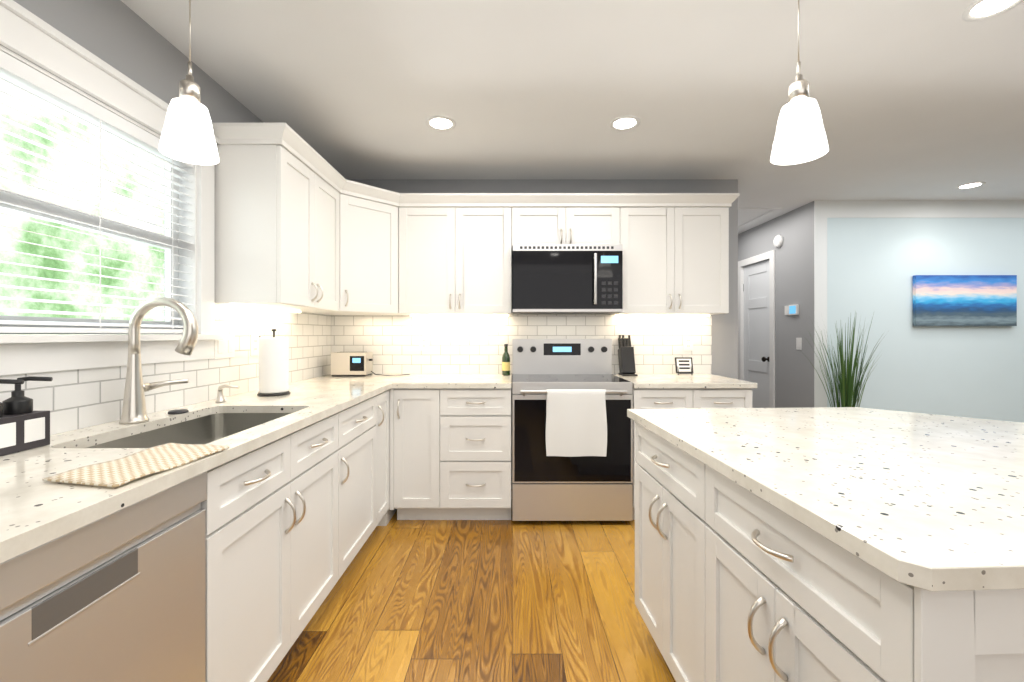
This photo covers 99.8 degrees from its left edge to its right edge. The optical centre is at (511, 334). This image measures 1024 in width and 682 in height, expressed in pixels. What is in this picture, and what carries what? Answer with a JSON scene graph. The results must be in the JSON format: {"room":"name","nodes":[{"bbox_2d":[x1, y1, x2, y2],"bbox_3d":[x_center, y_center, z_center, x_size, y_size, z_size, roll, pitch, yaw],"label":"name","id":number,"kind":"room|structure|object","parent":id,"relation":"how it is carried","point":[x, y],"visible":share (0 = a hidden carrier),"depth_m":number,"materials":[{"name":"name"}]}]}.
{"room":"kitchen","nodes":[
{"label":"kitchen","id":0,"kind":"room"},
{"bbox_2d":[0,0,263,320],"bbox_3d":[-1.505,0.000,0.400,0.150,2.440,6.300,0,0,0],"label":"wall","id":1,"kind":"structure","parent":0,"point":[122,38],"depth_m":1.63,"materials":[{"name":"grey paint"}]},
{"bbox_2d":[0,0,222,375],"bbox_3d":[-1.458,-0.410,1.505,0.145,1.050,1.140,0,0,0],"label":"window","id":2,"kind":"structure","parent":1,"relation":"in","point":[30,36],"depth_m":1.53,"materials":[{"name":"white paint"}]},
{"bbox_2d":[0,50,193,332],"bbox_3d":[-1.462,-0.400,1.505,0.056,0.792,0.880,0,0,0],"label":"window blinds","id":3,"kind":"object","parent":2,"relation":"attached to","point":[25,76],"visible":0.9,"depth_m":1.45,"materials":[{"name":"white plastic"}]},
{"bbox_2d":[0,303,331,434],"bbox_3d":[-1.426,0.084,1.850,0.008,0.472,3.100,0,0,0],"label":"tile backsplash","id":4,"kind":"structure","parent":1,"relation":"attached to","point":[70,400],"depth_m":1.93,"materials":[{"name":"white tile"}]},
{"bbox_2d":[214,335,234,358],"bbox_3d":[-1.418,0.060,2.130,0.008,0.115,0.150,0,0,0],"label":"electrical outlet plate","id":5,"kind":"object","parent":4,"relation":"attached to","point":[224,347],"visible":0.94,"depth_m":2.13,"materials":[{"name":"white plastic"}]},
{"bbox_2d":[250,335,258,355],"bbox_3d":[-1.418,0.060,2.380,0.007,0.115,0.075,0,0,0],"label":"electrical outlet plate","id":6,"kind":"object","parent":4,"relation":"attached to","point":[254,345],"visible":1,"depth_m":2.37,"materials":[{"name":"white plastic"}]},
{"bbox_2d":[212,123,343,314],"bbox_3d":[-1.269,-0.571,2.425,0.318,0.842,0.706,0,0,0],"label":"upper cabinet","id":7,"kind":"object","parent":1,"relation":"attached to","point":[302,225],"depth_m":2.07,"materials":[{"name":"white paint"}]},
{"bbox_2d":[267,489,675,681],"bbox_3d":[2.535,1.245,2.125,8.230,0.050,9.750,0,0,0],"label":"floor","id":8,"kind":"structure","parent":0,"point":[469,601],"depth_m":1.90,"materials":[{"name":"brown wood"}]},
{"bbox_2d":[0,471,206,681],"bbox_3d":[-1.077,0.781,0.800,0.602,0.867,0.598,0,0,0],"label":"dishwasher","id":9,"kind":"object","parent":8,"relation":"on","point":[118,596],"visible":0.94,"depth_m":0.85,"materials":[{"name":"grey metal"}]},
{"bbox_2d":[0,374,399,681],"bbox_3d":[-1.089,0.765,1.845,0.660,0.910,3.089,0,0,0],"label":"base cabinet","id":10,"kind":"object","parent":8,"relation":"on","point":[313,483],"depth_m":1.44,"materials":[{"name":"white paint"}]},
{"bbox_2d":[0,376,52,455],"bbox_3d":[-1.331,0.212,1.135,0.107,0.194,0.150,0,0,0],"label":"soap caddy","id":11,"kind":"object","parent":10,"relation":"on","point":[24,426],"visible":1,"depth_m":1.15,"materials":[{"name":"grey plastic"}]},
{"bbox_2d":[42,443,228,486],"bbox_3d":[-0.870,0.303,1.030,0.194,0.011,0.322,0,0,6],"label":"cloth","id":12,"kind":"object","parent":10,"relation":"on","point":[134,466],"visible":1,"depth_m":0.99,"materials":[{"name":"beige fabric"}]},
{"bbox_2d":[119,297,197,423],"bbox_3d":[-1.244,0.088,1.559,0.262,0.441,0.147,0,0,0],"label":"faucet","id":13,"kind":"object","parent":10,"relation":"on","point":[134,405],"visible":1,"depth_m":1.51,"materials":[{"name":"silver metal"}]},
{"bbox_2d":[168,409,188,413],"bbox_3d":[-1.315,0.303,1.700,0.066,0.011,0.066,0,0,0],"label":"disc","id":14,"kind":"object","parent":10,"relation":"on","point":[178,411],"visible":1,"depth_m":1.68,"materials":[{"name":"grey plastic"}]},
{"bbox_2d":[215,385,239,401],"bbox_3d":[-1.302,0.269,1.975,0.106,0.080,0.040,0,0,0],"label":"soap dispenser","id":15,"kind":"object","parent":10,"relation":"on","point":[220,396],"visible":1,"depth_m":1.97,"materials":[{"name":"silver metal"}]},
{"bbox_2d":[257,329,289,395],"bbox_3d":[-1.232,0.140,2.220,0.164,0.337,0.150,0,0,0],"label":"paper towel holder","id":16,"kind":"object","parent":10,"relation":"on","point":[273,365],"visible":1,"depth_m":2.16,"materials":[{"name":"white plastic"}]},
{"bbox_2d":[331,352,409,375],"bbox_3d":[-1.054,0.221,3.239,0.552,0.176,0.152,0,0,0],"label":"toaster","id":17,"kind":"object","parent":10,"relation":"on","point":[351,363],"visible":1,"depth_m":3.17,"materials":[{"name":"silver metal"}]},
{"bbox_2d":[388,374,510,519],"bbox_3d":[-0.382,0.765,3.059,0.755,0.910,0.659,0,0,0],"label":"base cabinet","id":18,"kind":"object","parent":8,"relation":"on","point":[453,431],"depth_m":2.76,"materials":[{"name":"white paint"}]},
{"bbox_2d":[502,344,509,374],"bbox_3d":[-0.045,0.191,3.270,0.062,0.236,0.063,0,0,0],"label":"wine bottle","id":19,"kind":"object","parent":18,"relation":"on","point":[506,363],"visible":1,"depth_m":3.25,"materials":[{"name":"green glass"}]},
{"bbox_2d":[512,339,632,521],"bbox_3d":[0.385,0.627,3.031,0.764,1.184,0.714,0,0,0],"label":"range","id":20,"kind":"object","parent":8,"relation":"on","point":[572,436],"visible":1,"depth_m":2.74,"materials":[{"name":"silver metal"}]},
{"bbox_2d":[613,374,756,519],"bbox_3d":[1.165,0.765,3.052,0.781,0.910,0.675,0,0,0],"label":"base cabinet","id":21,"kind":"object","parent":8,"relation":"on","point":[669,391],"visible":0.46,"depth_m":2.75,"materials":[{"name":"white paint"}]},
{"bbox_2d":[618,335,637,375],"bbox_3d":[0.875,0.158,3.287,0.110,0.312,0.194,0,0,0],"label":"knife block","id":22,"kind":"object","parent":21,"relation":"on","point":[626,358],"visible":0.94,"depth_m":3.26,"materials":[{"name":"black plastic"}]},
{"bbox_2d":[675,357,692,374],"bbox_3d":[1.310,0.243,3.305,0.130,0.134,0.106,0,0,0],"label":"sign","id":23,"kind":"object","parent":21,"relation":"on","point":[683,365],"visible":1,"depth_m":3.28,"materials":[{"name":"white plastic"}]},
{"bbox_2d":[627,415,1023,681],"bbox_3d":[1.183,0.782,1.209,1.407,0.876,1.246,0,0,0],"label":"kitchen island","id":24,"kind":"object","parent":8,"relation":"on","point":[726,591],"depth_m":0.92,"materials":[{"name":"white paint"}]},
{"bbox_2d":[627,407,1023,594],"bbox_3d":[1.197,0.326,1.205,1.438,0.032,1.266,0,0,0],"label":"island countertop","id":25,"kind":"structure","parent":24,"relation":"on","point":[914,503],"depth_m":0.92,"materials":[{"name":"white stone"}]},
{"bbox_2d":[801,313,884,406],"bbox_3d":[2.814,0.506,3.663,0.645,1.425,0.494,0,0,0],"label":"potted grass plant","id":26,"kind":"object","parent":8,"relation":"on","point":[846,386],"visible":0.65,"depth_m":3.66,"materials":[{"name":"green plant"}]},
{"bbox_2d":[351,180,737,488],"bbox_3d":[0.175,0.000,3.460,3.210,2.440,0.120,0,0,0],"label":"wall","id":27,"kind":"structure","parent":0,"point":[724,345],"depth_m":3.38,"materials":[{"name":"grey paint"}]},
{"bbox_2d":[340,191,399,314],"bbox_3d":[-0.967,-0.530,2.937,0.309,0.758,0.309,0,0,0],"label":"upper cabinet","id":28,"kind":"object","parent":27,"relation":"attached to","point":[369,220],"depth_m":2.93,"materials":[{"name":"white paint"}]},
{"bbox_2d":[396,192,511,316],"bbox_3d":[-0.405,-0.571,3.239,0.806,0.842,0.318,0,0,0],"label":"upper cabinet","id":29,"kind":"object","parent":27,"relation":"attached to","point":[456,248],"depth_m":3.09,"materials":[{"name":"white paint"}]},
{"bbox_2d":[332,311,711,374],"bbox_3d":[0.085,0.070,3.396,2.970,0.500,0.008,0,0,0],"label":"tile backsplash","id":30,"kind":"structure","parent":27,"relation":"attached to","point":[457,345],"depth_m":3.39,"materials":[{"name":"white tile"}]},
{"bbox_2d":[683,336,692,350],"bbox_3d":[1.385,0.070,3.388,0.075,0.115,0.007,0,0,0],"label":"outlet","id":31,"kind":"object","parent":30,"relation":"attached to","point":[687,343],"visible":1,"depth_m":3.39,"materials":[{"name":"white plastic"}]},
{"bbox_2d":[512,193,623,314],"bbox_3d":[0.385,-0.571,3.239,0.774,0.842,0.318,0,0,0],"label":"upper cabinet","id":32,"kind":"object","parent":27,"relation":"attached to","point":[537,218],"depth_m":3.08,"materials":[{"name":"white paint"}]},
{"bbox_2d":[513,244,622,313],"bbox_3d":[0.385,-0.390,3.162,0.761,0.468,0.453,0,0,0],"label":"microwave","id":33,"kind":"object","parent":32,"relation":"attached to","point":[567,278],"visible":1,"depth_m":2.98,"materials":[{"name":"grey plastic"}]},
{"bbox_2d":[615,193,731,316],"bbox_3d":[1.160,-0.571,3.239,0.776,0.842,0.318,0,0,0],"label":"upper cabinet","id":34,"kind":"object","parent":27,"relation":"attached to","point":[676,245],"depth_m":3.09,"materials":[{"name":"white paint"}]},
{"bbox_2d":[121,0,1023,233],"bbox_3d":[2.535,-1.254,2.125,8.230,0.092,9.750,0,0,0],"label":"ceiling","id":35,"kind":"structure","parent":0,"point":[920,100],"depth_m":2.12,"materials":[{"name":"paint"}]},
{"bbox_2d":[158,0,218,164],"bbox_3d":[-1.090,-0.912,1.460,0.166,0.614,0.166,0,0,0],"label":"light","id":36,"kind":"object","parent":35,"relation":"hanging from","point":[187,135],"visible":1,"depth_m":1.43,"materials":[{"name":"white glass"}]},
{"bbox_2d":[426,116,455,130],"bbox_3d":[-0.410,-1.216,2.490,0.170,0.008,0.170,0,0,0],"label":"recessed light","id":37,"kind":"object","parent":35,"relation":"in","point":[441,123],"visible":1,"depth_m":2.49,"materials":[{"name":"white paint"}]},
{"bbox_2d":[610,116,639,130],"bbox_3d":[0.650,-1.216,2.490,0.170,0.008,0.170,0,0,0],"label":"recessed light","id":38,"kind":"object","parent":35,"relation":"in","point":[623,123],"visible":1,"depth_m":2.49,"materials":[{"name":"white paint"}]},
{"bbox_2d":[770,0,828,164],"bbox_3d":[0.970,-0.912,1.460,0.166,0.614,0.166,0,0,0],"label":"pendant light","id":39,"kind":"object","parent":35,"relation":"hanging from","point":[800,135],"visible":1,"depth_m":1.43,"materials":[{"name":"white glass"}]},
{"bbox_2d":[955,182,985,188],"bbox_3d":[3.750,-1.216,3.530,0.170,0.008,0.170,0,0,0],"label":"recessed light","id":40,"kind":"object","parent":35,"relation":"in","point":[970,185],"visible":0.98,"depth_m":3.53,"materials":[{"name":"white paint"}]},
{"bbox_2d":[962,0,1023,21],"bbox_3d":[1.780,-1.216,1.590,0.170,0.008,0.170,0,0,0],"label":"recessed light","id":41,"kind":"object","parent":35,"relation":"in","point":[977,10],"visible":1,"depth_m":1.61,"materials":[{"name":"white paint"}]},
{"bbox_2d":[738,201,813,407],"bbox_3d":[2.820,0.000,4.690,0.120,2.440,1.500,0,0,0],"label":"wall","id":42,"kind":"structure","parent":0,"point":[794,284],"depth_m":4.22,"materials":[{"name":"grey paint"}]},
{"bbox_2d":[743,260,768,407],"bbox_3d":[2.765,0.203,4.891,0.110,2.021,0.576,0,0,0],"label":"hall door","id":43,"kind":"structure","parent":42,"relation":"in","point":[756,320],"depth_m":4.90,"materials":[{"name":"white wood"}]},
{"bbox_2d":[738,250,774,407],"bbox_3d":[2.812,0.168,4.890,0.136,2.108,0.730,0,0,0],"label":"door frame","id":44,"kind":"structure","parent":42,"relation":"attached to","point":[770,255],"depth_m":4.60,"materials":[{"name":"white paint"}]},
{"bbox_2d":[773,235,782,247],"bbox_3d":[2.741,-0.960,4.450,0.036,0.130,0.130,0,0,0],"label":"smoke detector","id":45,"kind":"object","parent":42,"relation":"attached to","point":[778,241],"visible":1,"depth_m":4.42,"materials":[{"name":"white plastic"}]},
{"bbox_2d":[785,304,798,314],"bbox_3d":[2.748,-0.240,4.250,0.024,0.100,0.200,0,0,0],"label":"thermostat","id":46,"kind":"object","parent":42,"relation":"attached to","point":[792,309],"visible":0.98,"depth_m":4.21,"materials":[{"name":"white plastic"}]},
{"bbox_2d":[796,338,801,349],"bbox_3d":[2.756,0.090,4.145,0.008,0.115,0.075,0,0,0],"label":"switch plate","id":47,"kind":"object","parent":42,"relation":"attached to","point":[798,343],"visible":1,"depth_m":4.14,"materials":[{"name":"white plastic"}]},
{"bbox_2d":[814,201,1023,422],"bbox_3d":[4.705,0.000,3.997,3.890,2.440,0.126,0,0,0],"label":"wall","id":48,"kind":"structure","parent":0,"point":[871,258],"depth_m":3.94,"materials":[{"name":"blue paint"}]},
{"bbox_2d":[913,275,1016,325],"bbox_3d":[4.107,-0.305,3.916,0.910,0.460,0.034,0,0,0],"label":"picture","id":49,"kind":"object","parent":48,"relation":"attached to","point":[964,300],"visible":1,"depth_m":3.90},
{"label":"outside","id":50,"kind":"structure","parent":0,"visible":0},
{"bbox_2d":[0,84,163,320],"bbox_3d":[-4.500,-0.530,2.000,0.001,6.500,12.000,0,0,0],"label":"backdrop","id":51,"kind":"structure","parent":50,"point":[15,234],"depth_m":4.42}
]}

